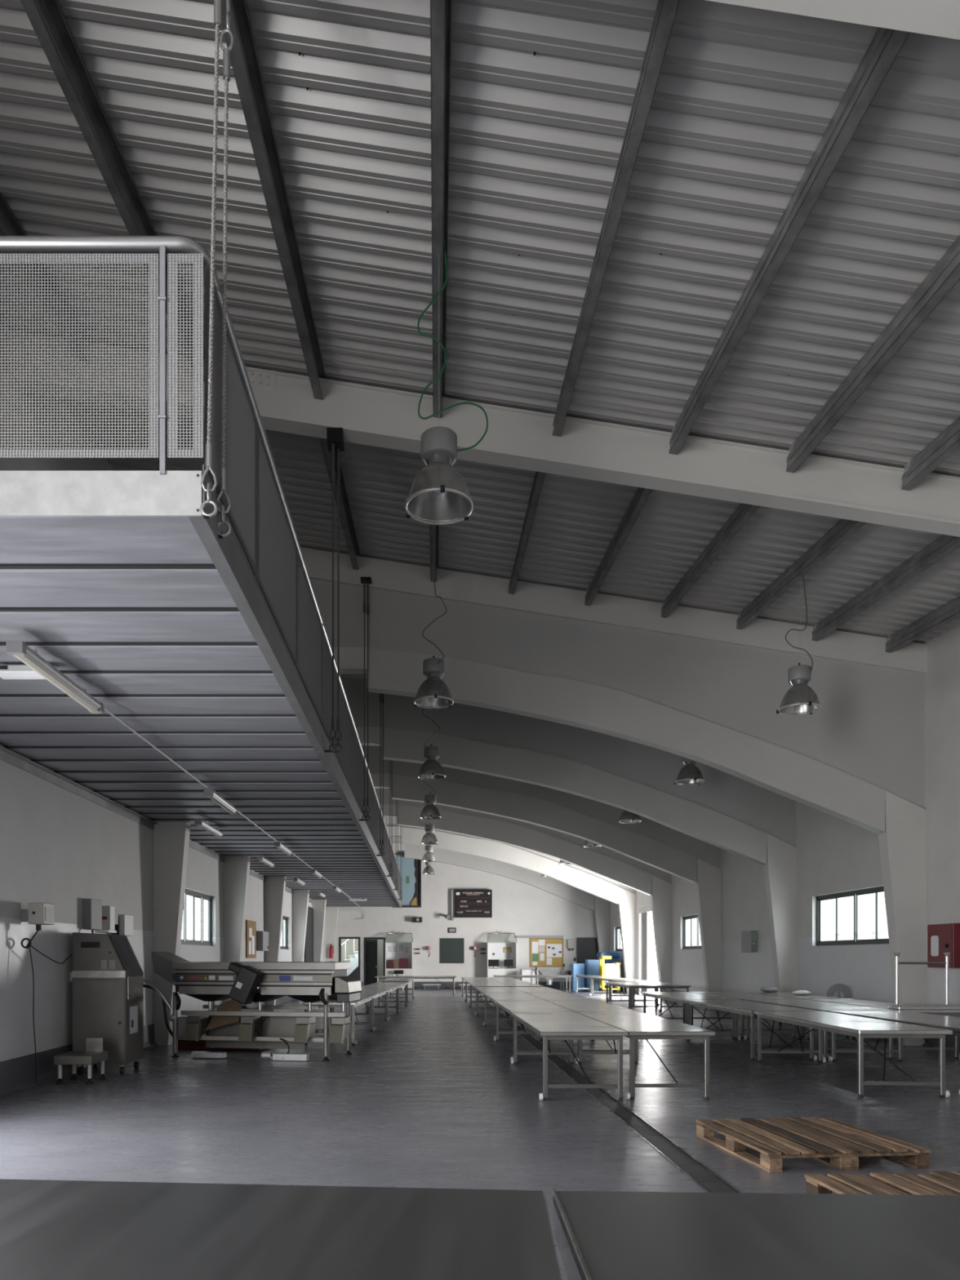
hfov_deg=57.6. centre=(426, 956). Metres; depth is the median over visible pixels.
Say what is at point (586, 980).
crate
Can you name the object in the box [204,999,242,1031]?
cardboard sheet
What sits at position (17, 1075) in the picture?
baseboard
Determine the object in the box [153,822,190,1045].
column
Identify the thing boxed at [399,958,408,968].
storage box
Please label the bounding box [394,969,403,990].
bar chair
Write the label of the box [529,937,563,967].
cork board
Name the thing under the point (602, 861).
beam
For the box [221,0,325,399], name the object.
ceiling beam
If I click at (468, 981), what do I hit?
steel table
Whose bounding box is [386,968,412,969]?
countertop
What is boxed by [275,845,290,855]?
diffuser
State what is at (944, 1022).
steel table
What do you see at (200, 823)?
strip light
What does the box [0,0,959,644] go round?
ceiling
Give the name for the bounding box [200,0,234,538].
chain
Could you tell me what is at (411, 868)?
railing
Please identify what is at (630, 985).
steel table
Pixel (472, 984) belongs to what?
steel table
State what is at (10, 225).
ceiling beam
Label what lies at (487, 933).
hood
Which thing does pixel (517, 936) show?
wall rail
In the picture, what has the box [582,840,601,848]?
pendant lamp
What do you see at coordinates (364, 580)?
cable
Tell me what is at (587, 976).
steel table
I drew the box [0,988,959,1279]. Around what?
floor
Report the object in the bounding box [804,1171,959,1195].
wooden pallet
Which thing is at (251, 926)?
cork board
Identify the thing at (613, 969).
cart
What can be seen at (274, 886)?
column
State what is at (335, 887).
strip light
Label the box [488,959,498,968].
screen
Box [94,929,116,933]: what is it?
tray
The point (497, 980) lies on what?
steel table
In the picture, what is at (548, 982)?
outlet
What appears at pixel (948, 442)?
ceiling beam
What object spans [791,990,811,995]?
folded cloth
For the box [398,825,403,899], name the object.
cable
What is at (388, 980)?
steel table
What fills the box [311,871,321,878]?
diffuser
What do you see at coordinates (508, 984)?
steel table
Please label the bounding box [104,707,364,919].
conduit
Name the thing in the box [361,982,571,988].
baseboard
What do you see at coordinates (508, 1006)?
steel table
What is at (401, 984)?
steel table
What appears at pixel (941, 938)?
upper cabinet
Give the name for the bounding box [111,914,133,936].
meter box
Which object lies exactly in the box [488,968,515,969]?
countertop
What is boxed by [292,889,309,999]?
column
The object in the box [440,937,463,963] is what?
board
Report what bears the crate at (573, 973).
on the crate at (574, 977)
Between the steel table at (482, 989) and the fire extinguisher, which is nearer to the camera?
the steel table at (482, 989)
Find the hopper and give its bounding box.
[534,967,564,990]
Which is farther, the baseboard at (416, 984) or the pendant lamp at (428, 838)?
the baseboard at (416, 984)
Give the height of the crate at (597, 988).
0.170 m
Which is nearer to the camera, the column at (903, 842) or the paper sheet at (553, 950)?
the column at (903, 842)
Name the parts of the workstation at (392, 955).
panel, panel, panel, panel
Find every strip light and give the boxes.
[5,640,104,714]
[194,819,223,837]
[204,789,237,814]
[257,856,274,867]
[274,841,292,855]
[293,877,305,885]
[310,868,322,878]
[317,891,325,897]
[333,885,341,892]
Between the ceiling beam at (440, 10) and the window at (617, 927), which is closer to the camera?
the ceiling beam at (440, 10)
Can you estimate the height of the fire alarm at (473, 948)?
0.525 m
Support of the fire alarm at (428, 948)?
attached to the wall at (518, 908)
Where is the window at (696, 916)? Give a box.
[683,914,701,949]
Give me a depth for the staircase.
42.91 m
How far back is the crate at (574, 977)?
38.30 m
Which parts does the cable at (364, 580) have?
anchor plate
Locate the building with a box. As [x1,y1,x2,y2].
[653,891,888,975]
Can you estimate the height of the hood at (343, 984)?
0.240 m
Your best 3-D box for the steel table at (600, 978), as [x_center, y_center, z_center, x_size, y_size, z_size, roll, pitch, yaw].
[6.870,1.177,32.475,0.864,0.745,3.350,0,0,0]
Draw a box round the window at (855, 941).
[812,886,888,946]
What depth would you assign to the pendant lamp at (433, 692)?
12.39 m
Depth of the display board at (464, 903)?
41.00 m
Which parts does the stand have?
leg, leg, leg, plate, leg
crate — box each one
[570,963,584,967]
[570,967,584,971]
[570,971,584,975]
[570,974,584,979]
[570,978,584,982]
[570,982,584,986]
[571,986,584,991]
[585,960,599,963]
[585,963,599,967]
[585,967,599,971]
[585,971,599,975]
[585,978,599,983]
[585,982,599,986]
[585,986,599,991]
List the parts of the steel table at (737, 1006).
leg, frame, leg, leg, leg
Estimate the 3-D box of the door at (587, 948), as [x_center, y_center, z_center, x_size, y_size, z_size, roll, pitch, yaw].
[7.640,0.335,41.270,1.000,2.430,0.060,0,0,0]
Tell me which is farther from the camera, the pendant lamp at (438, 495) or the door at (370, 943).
the door at (370, 943)
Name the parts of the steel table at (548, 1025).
leg, leg, frame, leg, leg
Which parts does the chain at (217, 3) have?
hanger rod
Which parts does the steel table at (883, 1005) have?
leg, frame, leg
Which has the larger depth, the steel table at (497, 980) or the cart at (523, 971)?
the cart at (523, 971)
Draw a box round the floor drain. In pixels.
[478,997,740,1192]
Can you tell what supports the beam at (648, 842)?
on the column at (708, 885)
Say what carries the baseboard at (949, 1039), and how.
attached to the wall at (835, 855)
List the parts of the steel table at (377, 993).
leg, leg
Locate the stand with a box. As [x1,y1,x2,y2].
[53,1037,107,1084]
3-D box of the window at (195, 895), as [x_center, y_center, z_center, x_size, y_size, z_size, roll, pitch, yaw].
[-4.795,-0.777,18.125,0.150,1.125,2.750,0,0,0]
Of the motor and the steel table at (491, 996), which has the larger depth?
the steel table at (491, 996)
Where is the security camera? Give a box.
[440,913,453,920]
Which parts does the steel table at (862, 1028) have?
leg, leg, frame, leg, leg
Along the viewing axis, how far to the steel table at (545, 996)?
17.45 m
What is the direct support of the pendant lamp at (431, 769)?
hanging from the ceiling
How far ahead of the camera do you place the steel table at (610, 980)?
29.54 m
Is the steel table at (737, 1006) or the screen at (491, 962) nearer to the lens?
the steel table at (737, 1006)
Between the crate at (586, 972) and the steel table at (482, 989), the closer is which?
the steel table at (482, 989)
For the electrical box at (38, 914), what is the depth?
10.11 m
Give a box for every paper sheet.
[387,946,391,951]
[392,946,396,951]
[399,945,403,951]
[404,946,408,952]
[504,949,509,958]
[532,942,537,953]
[532,954,537,961]
[538,939,545,946]
[538,946,544,951]
[539,953,544,960]
[546,943,561,957]
[546,957,551,964]
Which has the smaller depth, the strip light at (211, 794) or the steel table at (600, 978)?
the strip light at (211, 794)
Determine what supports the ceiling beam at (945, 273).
attached to the ceiling
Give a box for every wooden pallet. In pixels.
[695,1116,932,1172]
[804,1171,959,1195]
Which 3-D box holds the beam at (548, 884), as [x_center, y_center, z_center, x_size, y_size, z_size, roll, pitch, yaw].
[1.965,-4.806,41.120,13.370,5.311,0.280,0,0,0]
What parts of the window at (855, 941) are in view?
sash, sash, sash, sash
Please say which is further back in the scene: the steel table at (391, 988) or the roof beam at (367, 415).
the steel table at (391, 988)
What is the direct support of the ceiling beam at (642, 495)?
attached to the ceiling
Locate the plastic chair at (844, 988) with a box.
[826,983,851,1032]
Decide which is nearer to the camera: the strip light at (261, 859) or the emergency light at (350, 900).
the strip light at (261, 859)
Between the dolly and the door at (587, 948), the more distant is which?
the door at (587, 948)
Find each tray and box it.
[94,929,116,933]
[177,1033,266,1051]
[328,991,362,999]
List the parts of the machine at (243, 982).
leg, sticker panel, panel, spout, rail, panel, spout, rail, rail, panel, sticker panel, spout, rail, leg, spout, leg, motor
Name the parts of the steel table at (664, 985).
leg, leg, frame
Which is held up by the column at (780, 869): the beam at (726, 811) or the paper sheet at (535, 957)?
the beam at (726, 811)
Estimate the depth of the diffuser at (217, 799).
12.44 m
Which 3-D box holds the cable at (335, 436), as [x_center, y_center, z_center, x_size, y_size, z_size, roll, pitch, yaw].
[-1.045,-4.132,9.900,0.210,3.640,0.200,0,0,0]
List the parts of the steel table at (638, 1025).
leg, leg, leg, frame, leg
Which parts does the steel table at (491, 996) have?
leg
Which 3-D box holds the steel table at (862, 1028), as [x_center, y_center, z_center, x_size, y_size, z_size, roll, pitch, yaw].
[5.261,1.177,11.125,1.002,0.745,3.350,0,0,2]
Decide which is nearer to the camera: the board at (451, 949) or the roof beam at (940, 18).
the roof beam at (940, 18)
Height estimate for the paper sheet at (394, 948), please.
0.280 m
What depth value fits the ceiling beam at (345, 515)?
12.96 m
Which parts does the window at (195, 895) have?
sash, sash, sash, sash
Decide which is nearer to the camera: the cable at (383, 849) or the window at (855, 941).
the window at (855, 941)
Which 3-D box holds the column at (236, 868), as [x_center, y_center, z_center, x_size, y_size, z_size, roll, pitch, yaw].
[-4.325,-1.720,20.430,0.790,6.540,0.280,0,0,0]
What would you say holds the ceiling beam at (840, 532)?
attached to the ceiling
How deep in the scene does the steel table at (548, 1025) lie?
9.73 m
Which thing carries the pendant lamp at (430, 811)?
hanging from the ceiling
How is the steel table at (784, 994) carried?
on the floor
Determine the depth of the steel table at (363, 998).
15.30 m
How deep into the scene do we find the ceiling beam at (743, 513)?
12.43 m
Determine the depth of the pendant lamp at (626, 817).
22.73 m
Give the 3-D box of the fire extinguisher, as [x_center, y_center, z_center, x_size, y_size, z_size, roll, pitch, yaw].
[-4.459,-0.240,40.924,0.193,0.680,0.168,0,0,-18]
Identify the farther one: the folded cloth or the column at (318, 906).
the column at (318, 906)
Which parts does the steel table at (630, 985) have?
leg, leg, frame, leg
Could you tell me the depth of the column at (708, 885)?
25.49 m
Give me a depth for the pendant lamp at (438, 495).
7.26 m
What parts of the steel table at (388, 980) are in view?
frame, leg, leg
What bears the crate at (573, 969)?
on the crate at (573, 973)
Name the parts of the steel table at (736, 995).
leg, leg, leg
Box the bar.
[191,1051,226,1057]
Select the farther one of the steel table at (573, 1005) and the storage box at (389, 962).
the storage box at (389, 962)
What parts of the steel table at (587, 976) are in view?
leg, leg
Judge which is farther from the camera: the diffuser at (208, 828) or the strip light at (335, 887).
the strip light at (335, 887)
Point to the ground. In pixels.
(649, 989)
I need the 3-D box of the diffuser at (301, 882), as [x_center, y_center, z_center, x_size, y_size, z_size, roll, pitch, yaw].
[-3.750,-2.170,25.775,0.090,0.040,1.490,0,0,0]
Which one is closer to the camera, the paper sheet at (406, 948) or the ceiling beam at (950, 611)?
the ceiling beam at (950, 611)
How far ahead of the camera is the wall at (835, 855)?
18.11 m
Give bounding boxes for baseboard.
[0,995,294,1098]
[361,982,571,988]
[616,986,959,1053]
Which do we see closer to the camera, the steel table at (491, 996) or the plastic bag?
the plastic bag
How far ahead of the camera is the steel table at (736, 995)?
17.45 m
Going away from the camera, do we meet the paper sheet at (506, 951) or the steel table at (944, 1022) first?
the steel table at (944, 1022)
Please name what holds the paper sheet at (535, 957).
attached to the cork board at (556, 962)
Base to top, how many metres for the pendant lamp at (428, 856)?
2.923 m
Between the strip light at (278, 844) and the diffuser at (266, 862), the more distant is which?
the diffuser at (266, 862)
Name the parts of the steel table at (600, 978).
leg, leg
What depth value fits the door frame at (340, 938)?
41.28 m
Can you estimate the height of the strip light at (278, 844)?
0.135 m
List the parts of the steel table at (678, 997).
leg, frame, leg, leg, leg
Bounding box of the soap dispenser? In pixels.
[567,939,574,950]
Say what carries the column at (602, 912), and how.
on the floor
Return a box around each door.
[303,906,313,961]
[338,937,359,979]
[364,937,385,985]
[576,937,598,987]
[638,903,652,994]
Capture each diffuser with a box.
[0,672,45,679]
[197,824,222,837]
[206,795,235,814]
[258,859,273,867]
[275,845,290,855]
[294,880,304,885]
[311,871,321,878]
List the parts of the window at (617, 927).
sash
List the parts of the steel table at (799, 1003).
leg, leg, leg, leg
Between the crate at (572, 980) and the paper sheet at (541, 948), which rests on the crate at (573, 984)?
the crate at (572, 980)
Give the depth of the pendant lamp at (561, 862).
33.28 m
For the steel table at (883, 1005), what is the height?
0.745 m
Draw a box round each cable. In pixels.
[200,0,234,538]
[324,427,344,752]
[359,577,371,821]
[376,693,385,856]
[386,760,393,876]
[393,799,399,889]
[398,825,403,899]
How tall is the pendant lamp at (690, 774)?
2.205 m
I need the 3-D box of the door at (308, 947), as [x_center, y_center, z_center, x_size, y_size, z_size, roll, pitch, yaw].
[-4.685,-0.210,34.750,0.070,3.520,2.240,0,0,0]
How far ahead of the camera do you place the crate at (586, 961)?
38.00 m
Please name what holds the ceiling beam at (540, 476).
attached to the ceiling
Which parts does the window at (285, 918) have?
sash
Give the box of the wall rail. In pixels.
[515,935,563,937]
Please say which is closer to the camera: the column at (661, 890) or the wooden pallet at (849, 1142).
the wooden pallet at (849, 1142)
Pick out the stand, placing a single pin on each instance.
(94, 1053)
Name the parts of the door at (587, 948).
frame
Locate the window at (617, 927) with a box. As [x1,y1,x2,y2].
[616,926,622,951]
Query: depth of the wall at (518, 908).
41.30 m
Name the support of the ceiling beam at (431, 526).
attached to the ceiling
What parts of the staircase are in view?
handrail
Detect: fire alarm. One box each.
[426,946,431,956]
[471,946,476,956]
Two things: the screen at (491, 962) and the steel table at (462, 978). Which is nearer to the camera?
the steel table at (462, 978)
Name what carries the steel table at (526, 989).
on the floor
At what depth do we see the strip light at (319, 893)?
30.89 m
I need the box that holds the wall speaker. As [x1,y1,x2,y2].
[412,917,422,922]
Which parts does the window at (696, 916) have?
sash, sash, sash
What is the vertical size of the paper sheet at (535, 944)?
0.547 m
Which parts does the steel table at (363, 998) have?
leg, frame, leg, leg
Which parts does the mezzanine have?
plate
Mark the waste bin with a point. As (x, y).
(615, 956)
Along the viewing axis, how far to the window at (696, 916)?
28.78 m
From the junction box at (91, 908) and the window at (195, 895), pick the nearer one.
the junction box at (91, 908)
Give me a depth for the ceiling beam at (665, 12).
6.33 m
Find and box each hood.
[334,975,361,993]
[385,933,413,942]
[487,933,516,942]
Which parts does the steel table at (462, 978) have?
leg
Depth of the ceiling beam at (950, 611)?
13.87 m
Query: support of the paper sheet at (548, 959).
attached to the cork board at (556, 962)
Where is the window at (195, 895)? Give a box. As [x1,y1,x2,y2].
[181,888,211,946]
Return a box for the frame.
[887,952,959,1009]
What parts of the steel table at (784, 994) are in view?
leg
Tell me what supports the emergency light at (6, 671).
attached to the mezzanine
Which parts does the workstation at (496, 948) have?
panel, panel, panel, panel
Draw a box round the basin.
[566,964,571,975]
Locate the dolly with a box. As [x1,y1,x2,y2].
[422,983,440,989]
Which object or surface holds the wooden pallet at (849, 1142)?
on the floor
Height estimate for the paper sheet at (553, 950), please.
0.629 m
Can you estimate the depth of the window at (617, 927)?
39.91 m
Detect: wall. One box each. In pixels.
[0,314,325,1062]
[333,851,596,986]
[341,938,383,982]
[609,626,959,1017]
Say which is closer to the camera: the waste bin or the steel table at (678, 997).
the steel table at (678, 997)
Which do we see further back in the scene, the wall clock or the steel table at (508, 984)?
the wall clock
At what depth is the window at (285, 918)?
29.91 m
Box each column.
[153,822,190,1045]
[223,856,250,1002]
[265,876,285,1005]
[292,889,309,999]
[311,899,326,961]
[325,906,338,961]
[594,895,609,952]
[617,886,635,993]
[650,875,671,999]
[695,857,721,1008]
[763,833,797,1022]
[878,790,926,1045]
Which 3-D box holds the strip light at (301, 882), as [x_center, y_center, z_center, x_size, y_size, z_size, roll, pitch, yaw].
[-3.750,-2.217,25.774,0.116,0.135,1.572,0,0,0]
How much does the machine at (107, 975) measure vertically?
1.895 m
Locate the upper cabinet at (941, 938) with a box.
[927,923,959,968]
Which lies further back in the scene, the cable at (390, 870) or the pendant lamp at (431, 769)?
the cable at (390, 870)
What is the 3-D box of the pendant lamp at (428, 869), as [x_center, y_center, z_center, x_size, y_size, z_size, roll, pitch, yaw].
[0.107,-5.082,38.495,0.576,2.923,0.587,0,0,0]
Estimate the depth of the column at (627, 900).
35.89 m
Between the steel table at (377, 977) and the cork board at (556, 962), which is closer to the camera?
the steel table at (377, 977)
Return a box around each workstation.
[385,931,413,988]
[486,931,516,978]
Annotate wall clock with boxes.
[448,927,456,933]
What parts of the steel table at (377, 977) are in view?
frame, leg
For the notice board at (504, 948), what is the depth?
41.24 m
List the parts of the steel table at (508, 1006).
leg, leg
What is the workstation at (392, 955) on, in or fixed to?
on the floor
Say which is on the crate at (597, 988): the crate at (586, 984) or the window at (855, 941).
the crate at (586, 984)
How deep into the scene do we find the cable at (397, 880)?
30.45 m
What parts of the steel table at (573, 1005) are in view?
leg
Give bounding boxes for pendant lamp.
[404,239,488,524]
[413,524,453,708]
[417,707,445,780]
[419,780,441,819]
[420,802,438,844]
[421,844,436,862]
[422,851,435,874]
[558,859,572,864]
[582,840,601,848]
[617,809,640,823]
[674,756,704,785]
[776,576,821,715]
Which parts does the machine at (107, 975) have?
door, vent plate, vent plate, label plate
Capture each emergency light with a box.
[0,664,45,679]
[349,898,366,901]
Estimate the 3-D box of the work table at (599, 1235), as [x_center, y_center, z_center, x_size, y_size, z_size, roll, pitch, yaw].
[1.698,1.175,2.090,2.605,0.749,1.700,0,0,2]
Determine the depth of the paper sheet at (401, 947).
41.24 m
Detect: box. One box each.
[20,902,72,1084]
[82,898,102,933]
[102,905,115,930]
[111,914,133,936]
[115,911,118,924]
[256,930,268,951]
[386,960,393,968]
[393,959,398,968]
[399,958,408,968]
[741,930,757,951]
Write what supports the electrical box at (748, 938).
attached to the wall at (835, 855)
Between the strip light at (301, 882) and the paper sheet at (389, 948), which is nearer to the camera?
the strip light at (301, 882)
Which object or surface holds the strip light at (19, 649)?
attached to the mezzanine
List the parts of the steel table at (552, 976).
frame, leg, leg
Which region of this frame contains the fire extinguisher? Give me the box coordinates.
[328,943,333,958]
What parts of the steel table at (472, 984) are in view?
leg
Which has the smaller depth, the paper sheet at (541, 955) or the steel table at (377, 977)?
the steel table at (377, 977)
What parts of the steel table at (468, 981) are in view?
leg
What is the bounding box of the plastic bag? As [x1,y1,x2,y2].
[245,1000,257,1008]
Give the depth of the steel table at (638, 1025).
9.52 m
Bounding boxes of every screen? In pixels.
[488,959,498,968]
[503,959,512,968]
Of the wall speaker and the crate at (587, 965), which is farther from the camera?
the wall speaker
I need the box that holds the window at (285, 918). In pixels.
[280,915,287,949]
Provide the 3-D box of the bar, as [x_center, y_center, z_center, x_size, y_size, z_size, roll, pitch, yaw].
[-3.297,1.496,13.203,0.520,0.085,0.120,0,0,10]
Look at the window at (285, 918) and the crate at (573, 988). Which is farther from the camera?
the crate at (573, 988)
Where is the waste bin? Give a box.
[595,952,620,991]
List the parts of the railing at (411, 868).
panel, post, panel, deck railing, panel, panel, panel, panel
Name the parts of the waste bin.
lid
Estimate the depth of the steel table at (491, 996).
17.81 m
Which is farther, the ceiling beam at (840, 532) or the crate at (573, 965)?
the crate at (573, 965)
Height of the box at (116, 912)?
0.208 m
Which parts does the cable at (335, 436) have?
anchor plate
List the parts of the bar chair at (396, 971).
backrest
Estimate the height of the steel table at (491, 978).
0.745 m
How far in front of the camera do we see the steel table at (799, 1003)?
14.03 m
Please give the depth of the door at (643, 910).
34.83 m
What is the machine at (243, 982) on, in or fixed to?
on the floor
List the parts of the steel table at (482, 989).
leg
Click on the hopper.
(543, 971)
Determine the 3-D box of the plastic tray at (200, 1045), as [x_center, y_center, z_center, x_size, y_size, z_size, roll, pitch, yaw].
[-3.397,1.440,14.569,1.500,0.220,0.600,0,0,10]
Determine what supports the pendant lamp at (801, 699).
hanging from the ceiling beam at (840, 532)
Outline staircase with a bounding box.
[341,938,358,975]
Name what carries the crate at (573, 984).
on the crate at (573, 988)
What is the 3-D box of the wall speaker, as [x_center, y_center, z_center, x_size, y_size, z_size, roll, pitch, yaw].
[-0.425,-1.716,41.127,0.460,0.240,0.345,0,0,0]
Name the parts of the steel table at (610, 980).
leg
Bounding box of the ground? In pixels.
[641,988,659,995]
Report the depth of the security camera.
40.88 m
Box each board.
[245,920,256,958]
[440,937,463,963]
[451,889,492,917]
[502,946,511,952]
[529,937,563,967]
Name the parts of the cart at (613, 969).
post, post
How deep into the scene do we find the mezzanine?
7.40 m
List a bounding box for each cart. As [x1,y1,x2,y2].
[520,968,534,983]
[599,955,621,993]
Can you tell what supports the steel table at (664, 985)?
on the floor
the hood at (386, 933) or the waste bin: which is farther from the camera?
the hood at (386, 933)
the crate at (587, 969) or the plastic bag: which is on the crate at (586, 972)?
the crate at (587, 969)
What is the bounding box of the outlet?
[546,980,551,984]
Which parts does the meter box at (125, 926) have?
panel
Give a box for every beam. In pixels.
[0,192,92,363]
[8,329,959,537]
[20,0,204,381]
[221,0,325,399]
[236,537,926,834]
[298,673,795,865]
[319,437,360,570]
[331,746,720,883]
[351,788,671,895]
[363,816,635,904]
[373,836,609,911]
[429,524,438,582]
[430,0,452,417]
[508,471,545,594]
[552,0,679,436]
[584,487,653,606]
[661,502,759,617]
[669,26,910,454]
[706,0,959,39]
[736,518,866,629]
[786,235,959,472]
[811,534,959,641]
[884,595,959,653]
[901,416,959,490]
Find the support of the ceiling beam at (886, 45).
attached to the ceiling
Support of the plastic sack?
on the steel table at (784, 994)
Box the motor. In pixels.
[261,1038,309,1060]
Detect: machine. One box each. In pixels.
[70,929,143,1074]
[143,951,361,1060]
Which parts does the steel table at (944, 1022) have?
leg, leg, frame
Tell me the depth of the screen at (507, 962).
40.78 m
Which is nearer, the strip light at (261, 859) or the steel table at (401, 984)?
the strip light at (261, 859)
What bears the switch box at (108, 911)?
attached to the wall at (60, 847)
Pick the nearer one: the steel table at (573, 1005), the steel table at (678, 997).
the steel table at (573, 1005)
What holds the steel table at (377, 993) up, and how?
on the floor
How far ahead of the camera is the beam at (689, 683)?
15.11 m
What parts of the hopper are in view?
leg, leg, leg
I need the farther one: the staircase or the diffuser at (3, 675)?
the staircase
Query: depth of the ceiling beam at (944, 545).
12.50 m
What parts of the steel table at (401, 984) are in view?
leg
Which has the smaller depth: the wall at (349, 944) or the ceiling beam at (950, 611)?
the ceiling beam at (950, 611)
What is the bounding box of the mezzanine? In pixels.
[0,471,401,910]
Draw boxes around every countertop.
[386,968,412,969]
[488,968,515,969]
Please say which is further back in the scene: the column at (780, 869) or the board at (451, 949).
the board at (451, 949)
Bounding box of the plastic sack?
[760,986,777,992]
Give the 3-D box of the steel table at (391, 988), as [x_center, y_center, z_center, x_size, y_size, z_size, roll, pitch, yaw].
[-1.284,1.177,22.450,0.952,0.745,2.900,0,0,3]
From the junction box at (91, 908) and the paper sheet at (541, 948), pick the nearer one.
the junction box at (91, 908)
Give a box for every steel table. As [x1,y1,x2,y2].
[301,995,374,1044]
[332,989,388,1030]
[355,985,399,1020]
[367,982,408,1012]
[374,975,456,995]
[380,977,414,1002]
[461,977,490,1000]
[464,979,499,1001]
[468,982,509,1013]
[475,986,524,1025]
[483,992,543,1039]
[486,977,517,979]
[492,979,527,982]
[493,974,572,993]
[493,1000,575,1062]
[499,982,544,986]
[510,1011,627,1101]
[511,986,567,992]
[526,992,595,999]
[545,1000,639,1062]
[575,974,604,995]
[575,1011,715,1100]
[590,976,627,999]
[604,982,658,1012]
[608,978,657,1003]
[631,982,690,1012]
[640,991,734,1038]
[684,999,817,1060]
[688,991,798,1038]
[741,991,852,1038]
[742,999,897,1059]
[753,1010,952,1097]
[804,999,959,1059]
[826,1010,959,1094]
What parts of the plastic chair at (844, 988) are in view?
backrest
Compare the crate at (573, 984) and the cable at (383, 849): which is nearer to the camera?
the cable at (383, 849)
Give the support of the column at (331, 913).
on the floor
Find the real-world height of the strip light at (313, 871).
0.135 m
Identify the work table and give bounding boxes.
[0,1178,561,1279]
[552,1189,959,1279]
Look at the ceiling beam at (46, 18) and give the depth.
6.63 m
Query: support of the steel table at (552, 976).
on the floor
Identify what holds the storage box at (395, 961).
on the workstation at (392, 955)
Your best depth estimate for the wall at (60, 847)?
11.19 m
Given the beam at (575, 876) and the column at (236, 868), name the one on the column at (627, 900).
the beam at (575, 876)
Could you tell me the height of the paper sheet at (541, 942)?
0.287 m
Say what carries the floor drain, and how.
in the floor
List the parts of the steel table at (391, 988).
leg, leg, leg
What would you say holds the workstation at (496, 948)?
on the floor
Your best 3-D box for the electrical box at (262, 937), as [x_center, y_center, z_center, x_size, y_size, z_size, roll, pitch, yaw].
[-4.620,-0.425,24.650,0.200,0.550,0.900,0,0,0]
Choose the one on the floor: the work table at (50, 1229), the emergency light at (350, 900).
the work table at (50, 1229)

